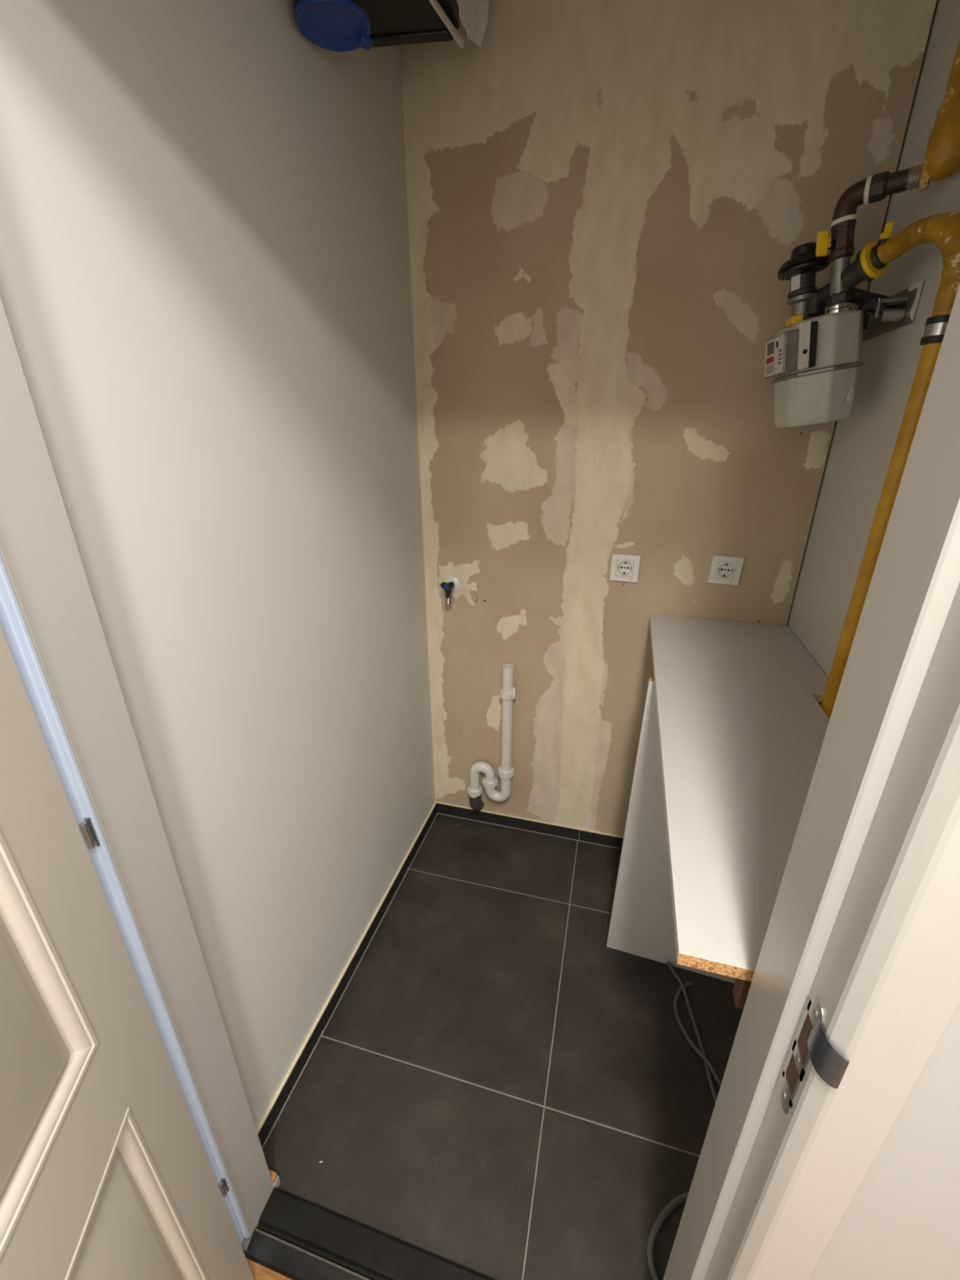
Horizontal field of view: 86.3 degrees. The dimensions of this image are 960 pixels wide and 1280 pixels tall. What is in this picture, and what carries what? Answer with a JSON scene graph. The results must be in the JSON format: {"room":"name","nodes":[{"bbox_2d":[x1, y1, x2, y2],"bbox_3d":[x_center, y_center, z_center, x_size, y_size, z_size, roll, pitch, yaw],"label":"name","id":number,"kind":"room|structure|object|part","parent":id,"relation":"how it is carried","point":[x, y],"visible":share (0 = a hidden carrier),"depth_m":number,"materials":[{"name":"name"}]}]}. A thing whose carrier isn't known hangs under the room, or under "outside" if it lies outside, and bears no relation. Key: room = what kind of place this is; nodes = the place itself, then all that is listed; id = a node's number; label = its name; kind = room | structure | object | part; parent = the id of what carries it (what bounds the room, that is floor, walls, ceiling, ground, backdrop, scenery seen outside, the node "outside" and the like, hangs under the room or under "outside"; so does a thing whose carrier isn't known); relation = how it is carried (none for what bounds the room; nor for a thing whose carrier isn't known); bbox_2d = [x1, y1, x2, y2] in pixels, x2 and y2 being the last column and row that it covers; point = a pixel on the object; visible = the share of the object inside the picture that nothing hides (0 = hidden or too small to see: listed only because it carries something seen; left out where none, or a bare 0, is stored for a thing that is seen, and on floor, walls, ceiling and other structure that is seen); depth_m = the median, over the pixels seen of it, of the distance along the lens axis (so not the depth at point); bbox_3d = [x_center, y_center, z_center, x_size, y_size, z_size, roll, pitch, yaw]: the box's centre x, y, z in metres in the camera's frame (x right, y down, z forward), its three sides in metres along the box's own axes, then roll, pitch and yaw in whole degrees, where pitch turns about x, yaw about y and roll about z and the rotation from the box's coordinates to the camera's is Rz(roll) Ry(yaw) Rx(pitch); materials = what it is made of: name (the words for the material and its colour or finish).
{"room":"utility area","nodes":[
{"label":"utility area","id":0,"kind":"room"},
{"bbox_2d":[0,0,435,1128],"bbox_3d":[-0.408,-0.251,1.184,0.096,2.680,1.275,6,23,14],"label":"wall","id":1,"kind":"structure","parent":0,"point":[206,287],"depth_m":0.93,"materials":[{"name":"paint"}]},
{"bbox_2d":[256,800,437,1146],"bbox_3d":[-0.354,0.941,1.677,0.010,0.056,1.209,6,23,15],"label":"baseboard","id":2,"kind":"structure","parent":1,"relation":"attached to","point":[265,1125],"depth_m":1.46,"materials":[{"name":"tile"}]},
{"bbox_2d":[293,0,488,48],"bbox_3d":[-0.159,-1.343,0.955,0.277,0.407,0.432,6,23,14],"label":"shelf","id":3,"kind":"object","parent":1,"relation":"attached to","point":[393,22],"depth_m":1.07,"materials":[{"name":"black metal"}]},
{"bbox_3d":[-0.200,-1.383,0.918,0.209,0.304,0.351,6,23,14],"label":"casing","id":4,"kind":"part","parent":3,"relation":"part of","materials":[{"name":"black"}]},
{"bbox_2d":[294,0,373,51],"bbox_3d":[-0.262,-1.101,0.919,0.132,0.012,0.133,6,23,14],"label":"cap","id":5,"kind":"object","parent":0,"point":[335,25],"visible":1,"depth_m":0.92,"materials":[{"name":"plastic"}]},
{"bbox_2d":[242,813,742,1279],"bbox_3d":[-0.123,1.486,0.517,3.000,0.060,3.555,6,23,14],"label":"floor","id":6,"kind":"structure","parent":0,"point":[496,1089],"depth_m":1.32,"materials":[{"name":"grey tile"}]},
{"bbox_2d":[646,1191,688,1279],"bbox_3d":[0.472,1.224,1.045,0.215,0.013,0.288,14,27,31],"label":"power cable","id":7,"kind":"object","parent":6,"relation":"on","point":[682,1198],"visible":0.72,"depth_m":1.06,"materials":[{"name":"grey plastic"}]},
{"bbox_2d":[666,960,721,1102],"bbox_3d":[0.606,1.089,1.357,0.092,0.025,0.489,-3,23,-5],"label":"power cable","id":8,"kind":"object","parent":6,"relation":"on","point":[701,1053],"visible":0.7,"depth_m":1.40,"materials":[{"name":"grey plastic"}]},
{"bbox_2d":[606,677,821,983],"bbox_3d":[0.605,0.563,1.422,0.410,0.945,0.046,7,24,17],"label":"panel board","id":9,"kind":"object","parent":6,"relation":"on","point":[642,921],"visible":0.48,"depth_m":1.50,"materials":[{"name":"white laminate"}]},
{"bbox_2d":[400,0,937,839],"bbox_3d":[0.349,-0.430,1.607,1.228,2.680,0.065,6,23,14],"label":"wall","id":10,"kind":"structure","parent":0,"point":[607,200],"depth_m":1.40,"materials":[{"name":"beige paint"}]},
{"bbox_2d":[440,576,460,604],"bbox_3d":[-0.107,-0.172,1.783,0.060,0.084,0.067,6,23,14],"label":"tap","id":11,"kind":"object","parent":10,"relation":"attached to","point":[451,584],"visible":1,"depth_m":1.77,"materials":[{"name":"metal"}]},
{"bbox_3d":[-0.112,-0.178,1.755,0.046,0.044,0.015,6,23,14],"label":"handle","id":12,"kind":"part","parent":11,"relation":"part of","materials":[{"name":"black plastic"}]},
{"bbox_3d":[-0.112,-0.157,1.760,0.011,0.027,0.012,6,23,14],"label":"handle lever","id":13,"kind":"part","parent":11,"relation":"part of","materials":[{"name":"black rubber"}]},
{"bbox_2d":[444,596,453,604],"bbox_3d":[-0.109,-0.138,1.779,0.029,0.026,0.031,6,23,14],"label":"outlet","id":14,"kind":"object","parent":11,"relation":"attached to","point":[448,600],"depth_m":1.77,"materials":[{"name":"silver metal"}]},
{"bbox_2d":[467,663,515,811],"bbox_3d":[0.044,0.404,1.982,0.188,0.695,0.084,6,23,14],"label":"trap","id":15,"kind":"object","parent":10,"relation":"attached to","point":[508,692],"visible":1,"depth_m":1.98,"materials":[{"name":"white plastic"}]},
{"bbox_2d":[469,795,484,811],"bbox_3d":[-0.015,0.665,2.112,0.053,0.113,0.077,6,23,14],"label":"socket","id":16,"kind":"object","parent":15,"relation":"attached to","point":[476,802],"depth_m":2.08,"materials":[{"name":"grey plastic"}]},
{"bbox_2d":[436,801,623,848],"bbox_3d":[0.377,0.779,2.066,1.168,0.053,0.009,6,23,14],"label":"baseboard","id":17,"kind":"structure","parent":10,"relation":"attached to","point":[590,836],"depth_m":2.10,"materials":[{"name":"tile"}]},
{"bbox_2d":[609,553,640,582],"bbox_3d":[0.459,-0.228,1.622,0.085,0.085,0.010,6,23,14],"label":"wall socket","id":18,"kind":"object","parent":10,"relation":"attached to","point":[624,567],"visible":1,"depth_m":1.62,"materials":[{"name":"plastic"}]},
{"bbox_2d":[706,554,744,586],"bbox_3d":[0.740,-0.210,1.545,0.089,0.089,0.010,6,23,14],"label":"wall socket","id":19,"kind":"object","parent":10,"relation":"attached to","point":[724,570],"visible":1,"depth_m":1.54,"materials":[{"name":"plastic"}]},
{"bbox_2d":[786,0,959,677],"bbox_3d":[0.805,-0.127,0.872,0.067,2.680,1.275,6,23,14],"label":"wall","id":20,"kind":"structure","parent":0,"point":[862,446],"depth_m":1.13,"materials":[{"name":"white paint"}]},
{"bbox_2d":[648,614,829,982],"bbox_3d":[0.583,0.167,1.077,0.401,0.019,1.199,6,23,14],"label":"countertop","id":21,"kind":"structure","parent":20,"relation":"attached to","point":[742,724],"depth_m":0.91,"materials":[{"name":"white laminate"}]},
{"bbox_2d":[732,977,751,1009],"bbox_3d":[0.462,0.421,0.564,0.328,0.056,0.022,6,23,14],"label":"batten","id":22,"kind":"object","parent":20,"relation":"attached to","point":[740,990],"visible":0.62,"depth_m":0.60,"materials":[{"name":"brown wood"}]},
{"bbox_2d":[786,0,937,624],"bbox_3d":[0.948,-0.370,1.456,0.030,2.680,0.038,6,23,14],"label":"trim","id":23,"kind":"structure","parent":20,"relation":"attached to","point":[937,0],"depth_m":1.18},
{"bbox_2d":[848,279,925,342],"bbox_3d":[0.836,-0.724,1.135,0.123,0.085,0.278,6,23,14],"label":"bracket","id":24,"kind":"object","parent":20,"relation":"attached to","point":[882,314],"visible":0.78,"depth_m":1.05,"materials":[{"name":"metal"}]},
{"bbox_2d":[764,303,863,427],"bbox_3d":[0.742,-0.606,1.154,0.189,0.236,0.202,4,23,10],"label":"gas meter","id":25,"kind":"object","parent":24,"relation":"attached to","point":[814,363],"visible":1,"depth_m":1.08,"materials":[{"name":"grey metal"}]},
{"bbox_2d":[777,241,830,316],"bbox_3d":[0.695,-0.775,1.111,0.096,0.138,0.096,6,23,14],"label":"pressure regulator","id":26,"kind":"object","parent":25,"relation":"attached to","point":[802,268],"visible":0.83,"depth_m":1.09,"materials":[{"name":"metal"}]},
{"bbox_2d":[804,282,830,317],"bbox_3d":[0.731,-0.732,1.098,0.042,0.059,0.078,-9,24,-21],"label":"pipe manifold","id":27,"kind":"object","parent":25,"relation":"attached to","point":[815,306],"visible":0.67,"depth_m":1.09,"materials":[{"name":"metal"}]},
{"bbox_2d":[825,163,923,307],"bbox_3d":[0.758,-0.781,1.003,0.137,0.214,0.052,18,29,38],"label":"pipe","id":28,"kind":"object","parent":25,"relation":"attached to","point":[873,188],"visible":0.98,"depth_m":0.99,"materials":[{"name":"metal"}]},
{"bbox_2d":[815,230,835,257],"bbox_3d":[0.691,-0.793,1.025,0.038,0.042,0.017,-1,23,-1],"label":"handle","id":29,"kind":"object","parent":28,"relation":"attached to","point":[824,242],"visible":1,"depth_m":1.02,"materials":[{"name":"plastic"}]},
{"bbox_2d":[840,222,894,288],"bbox_3d":[0.755,-0.748,1.002,0.063,0.096,0.076,-15,27,-31],"label":"gas cock","id":30,"kind":"object","parent":28,"relation":"attached to","point":[867,265],"visible":0.9,"depth_m":0.99,"materials":[{"name":"metal"}]},
{"bbox_3d":[0.842,-0.684,1.058,0.056,0.036,0.040,6,23,14],"label":"arm","id":31,"kind":"part","parent":24,"relation":"part of","materials":[{"name":"metal"}]},
{"bbox_2d":[820,210,959,719],"bbox_3d":[0.768,0.142,1.227,0.050,1.872,0.232,1,23,4],"label":"gas pipe","id":32,"kind":"object","parent":20,"relation":"attached to","point":[943,229],"visible":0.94,"depth_m":0.91,"materials":[{"name":"metal"}]},
{"bbox_2d":[919,314,950,345],"bbox_3d":[0.772,-0.513,0.847,0.062,0.040,0.045,6,23,14],"label":"clamp","id":33,"kind":"object","parent":20,"relation":"attached to","point":[935,326],"visible":0.54,"depth_m":0.84,"materials":[{"name":"silver metal"}]},
{"bbox_2d":[919,38,959,191],"bbox_3d":[0.820,-1.122,0.788,0.065,0.667,0.067,18,29,37],"label":"gas pipe","id":34,"kind":"object","parent":20,"relation":"attached to","point":[942,155],"visible":1,"depth_m":0.88,"materials":[{"name":"yellow metal"}]},
{"bbox_2d":[919,165,929,191],"bbox_3d":[0.809,-0.845,0.929,0.014,0.046,0.046,17,28,36],"label":"socket","id":35,"kind":"object","parent":34,"relation":"attached to","point":[925,176],"depth_m":0.92,"materials":[{"name":"yellow metal"}]},
{"bbox_2d":[811,1009,959,1279],"bbox_3d":[0.005,0.054,0.445,3.000,2.680,0.105,6,23,14],"label":"wall","id":36,"kind":"structure","parent":0,"point":[903,1223],"depth_m":0.46,"materials":[{"name":"paint"}]},
{"bbox_2d":[0,626,253,1279],"bbox_3d":[-0.394,0.419,0.262,0.040,2.092,0.850,-4,23,-10],"label":"door","id":37,"kind":"structure","parent":36,"relation":"in","point":[106,1173],"depth_m":0.54,"materials":[{"name":"paint"}]},
{"bbox_3d":[-0.390,0.070,0.086,0.012,1.072,0.611,-4,23,-10],"label":"panel","id":38,"kind":"part","parent":37,"relation":"part of","materials":[{"name":"paint"}]},
{"bbox_3d":[-0.378,0.069,0.088,0.014,1.074,0.613,-4,23,-10],"label":"moulding","id":39,"kind":"part","parent":37,"relation":"part of","materials":[{"name":"paint"}]},
{"bbox_3d":[-0.374,0.996,0.472,0.014,0.684,0.613,-4,23,-10],"label":"moulding","id":40,"kind":"part","parent":37,"relation":"part of","materials":[{"name":"paint"}]},
{"bbox_3d":[-0.386,0.997,0.470,0.012,0.682,0.611,-4,23,-10],"label":"panel","id":41,"kind":"part","parent":37,"relation":"part of","materials":[{"name":"paint"}]},
{"bbox_2d":[245,1187,495,1279],"bbox_3d":[-0.089,1.256,0.980,0.769,0.030,0.104,6,23,14],"label":"sill","id":42,"kind":"structure","parent":36,"relation":"attached to","point":[295,1237],"depth_m":1.03,"materials":[{"name":"black stone"}]},
{"bbox_2d":[0,283,959,1279],"bbox_3d":[-0.095,0.268,0.559,0.932,2.182,0.146,6,23,14],"label":"frame","id":43,"kind":"object","parent":36,"relation":"attached to","point":[854,993],"visible":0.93,"depth_m":0.46,"materials":[{"name":"paint"}]},
{"bbox_3d":[0.277,0.360,0.444,0.002,0.142,0.026,6,23,14],"label":"strike plate","id":44,"kind":"part","parent":43,"relation":"part of","materials":[{"name":"metal"}]}
]}

